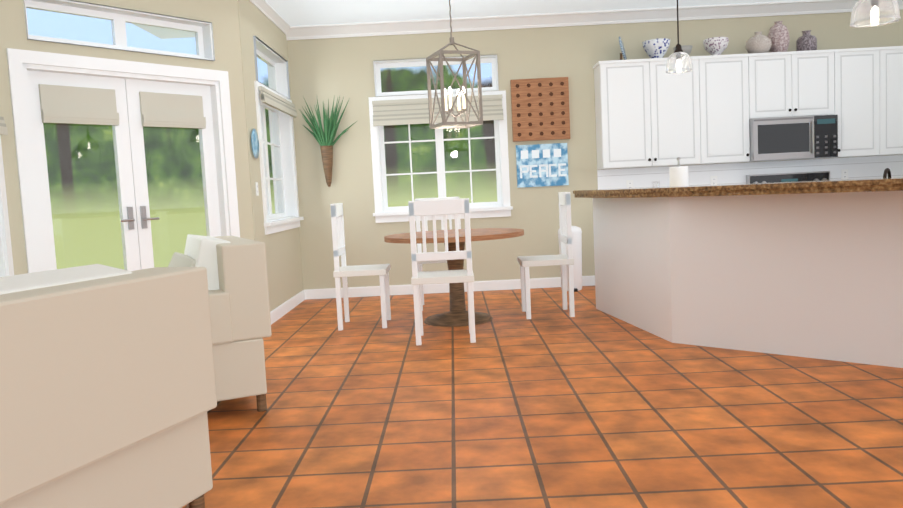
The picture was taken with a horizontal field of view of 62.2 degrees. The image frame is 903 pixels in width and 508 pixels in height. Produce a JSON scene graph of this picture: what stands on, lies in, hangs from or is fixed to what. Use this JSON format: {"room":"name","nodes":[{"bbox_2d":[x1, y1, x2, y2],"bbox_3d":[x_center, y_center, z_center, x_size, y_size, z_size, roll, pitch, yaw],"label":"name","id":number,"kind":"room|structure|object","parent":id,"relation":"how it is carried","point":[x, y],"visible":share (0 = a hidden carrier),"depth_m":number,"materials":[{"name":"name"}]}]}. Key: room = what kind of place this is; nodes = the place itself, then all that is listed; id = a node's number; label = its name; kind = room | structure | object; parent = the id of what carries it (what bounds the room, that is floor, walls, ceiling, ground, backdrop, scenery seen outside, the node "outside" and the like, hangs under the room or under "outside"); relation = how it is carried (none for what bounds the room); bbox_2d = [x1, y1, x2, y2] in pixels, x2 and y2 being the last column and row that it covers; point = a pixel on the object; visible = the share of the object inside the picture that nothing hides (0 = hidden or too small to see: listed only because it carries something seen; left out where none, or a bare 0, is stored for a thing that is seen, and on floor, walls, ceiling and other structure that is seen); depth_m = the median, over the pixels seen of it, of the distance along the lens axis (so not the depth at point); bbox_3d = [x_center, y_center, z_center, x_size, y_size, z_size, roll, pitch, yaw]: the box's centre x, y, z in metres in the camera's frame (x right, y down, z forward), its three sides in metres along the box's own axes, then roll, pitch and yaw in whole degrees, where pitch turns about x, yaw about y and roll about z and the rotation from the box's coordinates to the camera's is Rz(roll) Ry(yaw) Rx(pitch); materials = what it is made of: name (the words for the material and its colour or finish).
{"room":"dining room and kitchen","nodes":[
{"label":"dining room and kitchen","id":0,"kind":"room"},
{"bbox_2d":[0,0,254,274],"bbox_3d":[-2.399,-0.715,5.651,0.205,2.950,1.937,1,6,40],"label":"wall","id":1,"kind":"structure","parent":0,"point":[223,16],"depth_m":5.70,"materials":[{"name":"beige paint"}]},
{"bbox_2d":[6,0,239,272],"bbox_3d":[-2.399,-0.519,5.645,0.220,2.560,1.660,1,6,40],"label":"doors","id":2,"kind":"structure","parent":1,"relation":"in","point":[128,101],"depth_m":5.57,"materials":[{"name":"white wood"}]},
{"bbox_2d":[249,0,902,39],"bbox_3d":[1.223,-2.060,2.639,8.525,0.125,10.900,-3,5,0],"label":"crown molding","id":3,"kind":"structure","parent":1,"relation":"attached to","point":[541,20],"depth_m":8.01,"materials":[{"name":"white wood"}]},
{"bbox_2d":[238,0,302,311],"bbox_3d":[-1.811,-0.888,7.364,0.200,2.950,2.080,-3,5,0],"label":"wall","id":4,"kind":"structure","parent":0,"point":[284,266],"depth_m":6.90,"materials":[{"name":"beige paint"}]},
{"bbox_2d":[251,129,258,158],"bbox_3d":[-1.706,-0.955,6.485,0.016,0.260,0.234,-3,5,0],"label":"wall plate","id":5,"kind":"object","parent":4,"relation":"attached to","point":[255,142],"visible":1,"depth_m":6.49,"materials":[{"name":"blue ceramic"}]},
{"bbox_2d":[255,182,258,195],"bbox_3d":[-1.691,-0.567,6.518,0.008,0.116,0.074,-3,5,0],"label":"switch plate","id":6,"kind":"object","parent":4,"relation":"attached to","point":[257,190],"visible":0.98,"depth_m":6.51,"materials":[{"name":"white plastic"}]},
{"bbox_2d":[253,36,303,234],"bbox_3d":[-1.792,-1.113,7.396,0.260,1.770,1.517,-3,5,0],"label":"window","id":7,"kind":"structure","parent":4,"relation":"in","point":[285,216],"depth_m":7.95,"materials":[{"name":"white wood"}]},
{"bbox_2d":[258,86,296,117],"bbox_3d":[-1.690,-1.482,7.365,0.050,0.140,1.397,-3,5,0],"label":"roman shade","id":8,"kind":"object","parent":7,"relation":"attached to","point":[274,100],"visible":0.98,"depth_m":7.19,"materials":[{"name":"beige fabric"}]},
{"bbox_2d":[270,290,305,324],"bbox_3d":[-1.633,0.530,7.363,0.016,0.110,1.840,-3,5,0],"label":"baseboard","id":9,"kind":"structure","parent":4,"relation":"attached to","point":[281,310],"depth_m":7.41,"materials":[{"name":"white wood"}]},
{"bbox_2d":[133,0,797,38],"bbox_3d":[3.567,-2.295,2.719,13.580,0.100,11.100,-3,5,0],"label":"ceiling","id":10,"kind":"structure","parent":0,"point":[302,12],"depth_m":7.62,"materials":[{"name":"white paint"}]},
{"bbox_2d":[426,0,482,128],"bbox_3d":[0.006,-1.719,6.290,0.354,1.291,0.354,-5,5,-20],"label":"lantern chandelier","id":11,"kind":"object","parent":10,"relation":"hanging from","point":[443,111],"visible":1,"depth_m":6.26,"materials":[{"name":"silver metal"}]},
{"bbox_2d":[666,0,691,73],"bbox_3d":[1.658,-1.863,5.495,0.190,1.033,0.190,-3,5,0],"label":"pendant light","id":12,"kind":"object","parent":10,"relation":"hanging from","point":[678,52],"visible":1,"depth_m":5.50,"materials":[{"name":"clear glass"}]},
{"bbox_2d":[849,0,900,27],"bbox_3d":[2.277,-1.770,4.028,0.245,1.033,0.245,-3,5,0],"label":"pendant light","id":13,"kind":"object","parent":10,"relation":"hanging from","point":[875,16],"visible":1,"depth_m":4.05,"materials":[{"name":"clear glass"}]},
{"bbox_2d":[182,285,902,507],"bbox_3d":[3.717,0.741,2.974,13.580,0.100,11.100,-3,5,0],"label":"floor","id":14,"kind":"structure","parent":0,"point":[551,403],"depth_m":3.60,"materials":[{"name":"tile"}]},
{"bbox_2d":[0,264,216,507],"bbox_3d":[-1.491,0.534,2.298,1.030,0.934,1.133,-1,5,20],"label":"sofa","id":15,"kind":"object","parent":14,"relation":"on","point":[108,398],"visible":1,"depth_m":2.19,"materials":[{"name":"beige fabric"}]},
{"bbox_2d":[168,234,271,411],"bbox_3d":[-1.642,0.381,4.209,1.030,0.934,1.133,-5,5,-25],"label":"armchair","id":16,"kind":"object","parent":14,"relation":"on","point":[237,279],"visible":0.35,"depth_m":3.88,"materials":[{"name":"beige fabric"}]},
{"bbox_2d":[330,203,390,330],"bbox_3d":[-0.766,0.086,6.442,0.440,1.060,0.460,-3,5,0],"label":"dining chair","id":17,"kind":"object","parent":14,"relation":"on","point":[344,271],"visible":1,"depth_m":6.26,"materials":[{"name":"white painted wood"}]},
{"bbox_2d":[415,197,460,310],"bbox_3d":[-0.117,-0.012,7.237,0.460,1.060,0.440,-3,5,0],"label":"dining chair","id":18,"kind":"object","parent":14,"relation":"on","point":[419,263],"visible":0.27,"depth_m":7.38,"materials":[{"name":"white painted wood"}]},
{"bbox_2d":[408,198,475,345],"bbox_3d":[-0.067,0.118,5.662,0.460,1.060,0.440,-3,5,0],"label":"dining chair","id":19,"kind":"object","parent":14,"relation":"on","point":[434,208],"visible":1,"depth_m":5.44,"materials":[{"name":"white wood"}]},
{"bbox_2d":[384,228,523,326],"bbox_3d":[0.041,0.197,6.451,1.200,0.759,1.200,-3,5,0],"label":"dining table","id":20,"kind":"object","parent":14,"relation":"on","point":[456,315],"visible":0.67,"depth_m":6.35,"materials":[{"name":"brown wood"}]},
{"bbox_2d":[517,192,574,318],"bbox_3d":[0.812,0.001,6.535,0.440,1.060,0.460,-3,5,0],"label":"dining chair","id":21,"kind":"object","parent":14,"relation":"on","point":[563,259],"visible":1,"depth_m":6.36,"materials":[{"name":"white painted wood"}]},
{"bbox_2d":[558,226,581,291],"bbox_3d":[1.271,0.044,7.965,0.256,0.690,0.242,-3,5,0],"label":"trash can","id":22,"kind":"object","parent":14,"relation":"on","point":[577,250],"visible":0.46,"depth_m":7.91,"materials":[{"name":"white plastic"}]},
{"bbox_2d":[589,197,902,367],"bbox_3d":[2.841,0.049,5.096,3.130,1.006,3.405,-3,5,0],"label":"kitchen island base","id":23,"kind":"object","parent":14,"relation":"on","point":[810,269],"depth_m":4.71,"materials":[{"name":"paint"}]},
{"bbox_2d":[573,177,902,204],"bbox_3d":[2.758,-0.448,4.819,3.339,0.034,3.773,-3,5,0],"label":"countertop","id":24,"kind":"structure","parent":23,"relation":"on","point":[868,189],"depth_m":4.51,"materials":[{"name":"brown stone"}]},
{"bbox_2d":[746,171,829,183],"bbox_3d":[3.687,-0.286,7.821,0.888,1.135,0.828,-3,5,0],"label":"range","id":25,"kind":"object","parent":14,"relation":"on","point":[792,177],"visible":0.08,"depth_m":8.11,"materials":[{"name":"silver metal"}]},
{"bbox_2d":[287,10,902,289],"bbox_3d":[2.020,-1.154,8.284,7.470,2.950,0.200,-3,5,0],"label":"wall","id":26,"kind":"structure","parent":0,"point":[322,70],"depth_m":8.15,"materials":[{"name":"beige paint"}]},
{"bbox_2d":[299,95,356,186],"bbox_3d":[-1.300,-1.221,8.023,0.610,0.992,0.289,-3,5,0],"label":"potted plant","id":27,"kind":"object","parent":26,"relation":"attached to","point":[325,138],"visible":1,"depth_m":8.05,"materials":[{"name":"green plant"}]},
{"bbox_2d":[368,55,512,222],"bbox_3d":[-0.133,-1.256,8.246,1.530,1.750,0.260,-3,5,0],"label":"window","id":28,"kind":"structure","parent":26,"relation":"in","point":[500,207],"depth_m":8.23,"materials":[{"name":"white wood"}]},
{"bbox_2d":[372,94,503,125],"bbox_3d":[-0.148,-1.554,8.098,1.410,0.270,0.056,-3,5,0],"label":"roman shade","id":29,"kind":"object","parent":28,"relation":"attached to","point":[400,112],"visible":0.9,"depth_m":8.09,"materials":[{"name":"beige fabric"}]},
{"bbox_2d":[305,275,594,298],"bbox_3d":[-0.018,0.371,8.304,3.250,0.110,0.016,-3,5,0],"label":"baseboard","id":30,"kind":"structure","parent":26,"relation":"attached to","point":[552,282],"depth_m":8.30,"materials":[{"name":"white wood"}]},
{"bbox_2d":[510,77,569,141],"bbox_3d":[0.963,-1.565,8.111,0.620,0.660,0.072,-3,5,0],"label":"wall art","id":31,"kind":"object","parent":26,"relation":"attached to","point":[540,109],"visible":1,"depth_m":8.08,"materials":[{"name":"brown wood"}]},
{"bbox_2d":[516,143,568,187],"bbox_3d":[0.992,-0.970,8.186,0.560,0.460,0.023,-3,5,0],"label":"wall sign","id":32,"kind":"object","parent":26,"relation":"attached to","point":[539,165],"visible":1,"depth_m":8.18,"materials":[{"name":"paint"}]},
{"bbox_2d":[593,56,692,169],"bbox_3d":[2.111,-1.489,7.981,1.087,1.112,0.342,-3,5,0],"label":"upper cabinet","id":33,"kind":"object","parent":26,"relation":"attached to","point":[650,112],"depth_m":7.81,"materials":[{"name":"white wood"}]},
{"bbox_2d":[619,36,626,59],"bbox_3d":[1.810,-2.168,7.934,0.137,0.274,0.291,-3,5,0],"label":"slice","id":34,"kind":"object","parent":33,"relation":"on","point":[623,53],"visible":0.75,"depth_m":7.88,"materials":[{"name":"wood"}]},
{"bbox_2d":[642,38,669,57],"bbox_3d":[2.175,-2.152,7.939,0.290,0.205,0.290,-3,5,0],"label":"decorative bowl","id":35,"kind":"object","parent":33,"relation":"on","point":[656,48],"visible":0.85,"depth_m":7.84,"materials":[{"name":"ceramic"}]},
{"bbox_2d":[673,45,692,56],"bbox_3d":[2.456,-2.128,7.941,0.200,0.130,0.200,-3,5,0],"label":"decorative bowl","id":36,"kind":"object","parent":33,"relation":"on","point":[687,49],"visible":0.29,"depth_m":7.86,"materials":[{"name":"grey ceramic"}]},
{"bbox_2d":[693,54,749,164],"bbox_3d":[2.818,-1.523,7.978,0.574,1.112,0.342,-3,5,0],"label":"upper cabinet","id":37,"kind":"object","parent":26,"relation":"attached to","point":[720,82],"depth_m":7.81,"materials":[{"name":"white wood"}]},
{"bbox_2d":[703,37,728,54],"bbox_3d":[2.804,-2.178,7.937,0.260,0.195,0.260,-3,5,0],"label":"patterned bowl","id":38,"kind":"object","parent":37,"relation":"on","point":[715,45],"visible":0.88,"depth_m":7.85,"materials":[{"name":"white ceramic"}]},
{"bbox_2d":[597,155,902,188],"bbox_3d":[3.302,-0.827,8.203,3.400,0.355,0.010,-3,5,0],"label":"tile backsplash","id":39,"kind":"structure","parent":26,"relation":"attached to","point":[856,167],"depth_m":8.19,"materials":[{"name":"white tile"}]},
{"bbox_2d":[626,180,632,187],"bbox_3d":[1.954,-0.752,8.197,0.074,0.116,0.008,-3,5,0],"label":"outlet","id":40,"kind":"object","parent":39,"relation":"attached to","point":[629,183],"depth_m":8.19,"materials":[{"name":"white plastic"}]},
{"bbox_2d":[710,176,716,184],"bbox_3d":[2.873,-0.797,8.193,0.074,0.116,0.008,-3,5,0],"label":"outlet","id":41,"kind":"object","parent":39,"relation":"attached to","point":[713,179],"depth_m":8.19,"materials":[{"name":"white plastic"}]},
{"bbox_2d":[841,169,847,179],"bbox_3d":[4.301,-0.867,8.187,0.074,0.116,0.008,-3,5,0],"label":"outlet","id":42,"kind":"object","parent":39,"relation":"attached to","point":[844,173],"depth_m":8.18,"materials":[{"name":"white plastic"}]},
{"bbox_2d":[748,49,834,118],"bbox_3d":[3.540,-1.778,7.941,0.888,0.670,0.371,-3,5,0],"label":"upper cabinet","id":43,"kind":"object","parent":26,"relation":"attached to","point":[791,84],"visible":0.92,"depth_m":7.79,"materials":[{"name":"white wood"}]},
{"bbox_2d":[745,31,771,52],"bbox_3d":[3.233,-2.215,7.884,0.260,0.235,0.260,-3,5,0],"label":"vase","id":44,"kind":"object","parent":43,"relation":"on","point":[758,42],"visible":0.88,"depth_m":7.80,"materials":[{"name":"ceramic"}]},
{"bbox_2d":[768,21,789,51],"bbox_3d":[3.479,-2.292,7.968,0.220,0.350,0.220,-3,5,0],"label":"decorative vase","id":45,"kind":"object","parent":43,"relation":"on","point":[778,35],"visible":0.9,"depth_m":7.89,"materials":[{"name":"ceramic"}]},
{"bbox_2d":[749,115,837,161],"bbox_3d":[3.567,-1.221,7.948,0.882,0.437,0.450,-3,5,0],"label":"microwave","id":46,"kind":"object","parent":43,"relation":"attached to","point":[792,138],"visible":0.98,"depth_m":7.76,"materials":[{"name":"silver metal"}]},
{"bbox_2d":[796,30,816,50],"bbox_3d":[3.762,-2.242,7.932,0.200,0.230,0.200,-3,5,0],"label":"decorative vase","id":47,"kind":"object","parent":43,"relation":"on","point":[806,41],"visible":0.94,"depth_m":7.86,"materials":[{"name":"ceramic"}]},
{"bbox_2d":[820,46,902,158],"bbox_3d":[4.480,-1.603,7.956,0.969,1.112,0.371,-3,5,0],"label":"upper cabinet","id":48,"kind":"object","parent":26,"relation":"attached to","point":[868,96],"visible":0.94,"depth_m":7.80,"materials":[{"name":"white wood"}]},
{"bbox_3d":[-3.040,-0.311,1.226,0.200,2.950,7.790,-3,5,0],"label":"wall","id":49,"kind":"structure","parent":0,"visible":0},
{"bbox_2d":[0,116,7,134],"bbox_3d":[-2.907,-0.982,4.170,0.056,0.540,1.300,-3,5,0],"label":"roman shade","id":50,"kind":"object","parent":49,"relation":"attached to","point":[3,129],"visible":0.87,"depth_m":4.80,"materials":[{"name":"beige fabric"}]},
{"bbox_2d":[0,135,13,276],"bbox_3d":[-3.010,-0.573,4.204,0.260,2.190,1.420,-3,5,0],"label":"window","id":51,"kind":"structure","parent":49,"relation":"in","point":[6,263],"depth_m":4.87,"materials":[{"name":"white wood"}]},
{"label":"outside","id":52,"kind":"structure","parent":0,"visible":0},
{"bbox_2d":[26,8,496,269],"bbox_3d":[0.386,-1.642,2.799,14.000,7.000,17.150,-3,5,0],"label":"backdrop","id":53,"kind":"structure","parent":52,"point":[97,199],"depth_m":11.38,"materials":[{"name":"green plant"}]}
]}

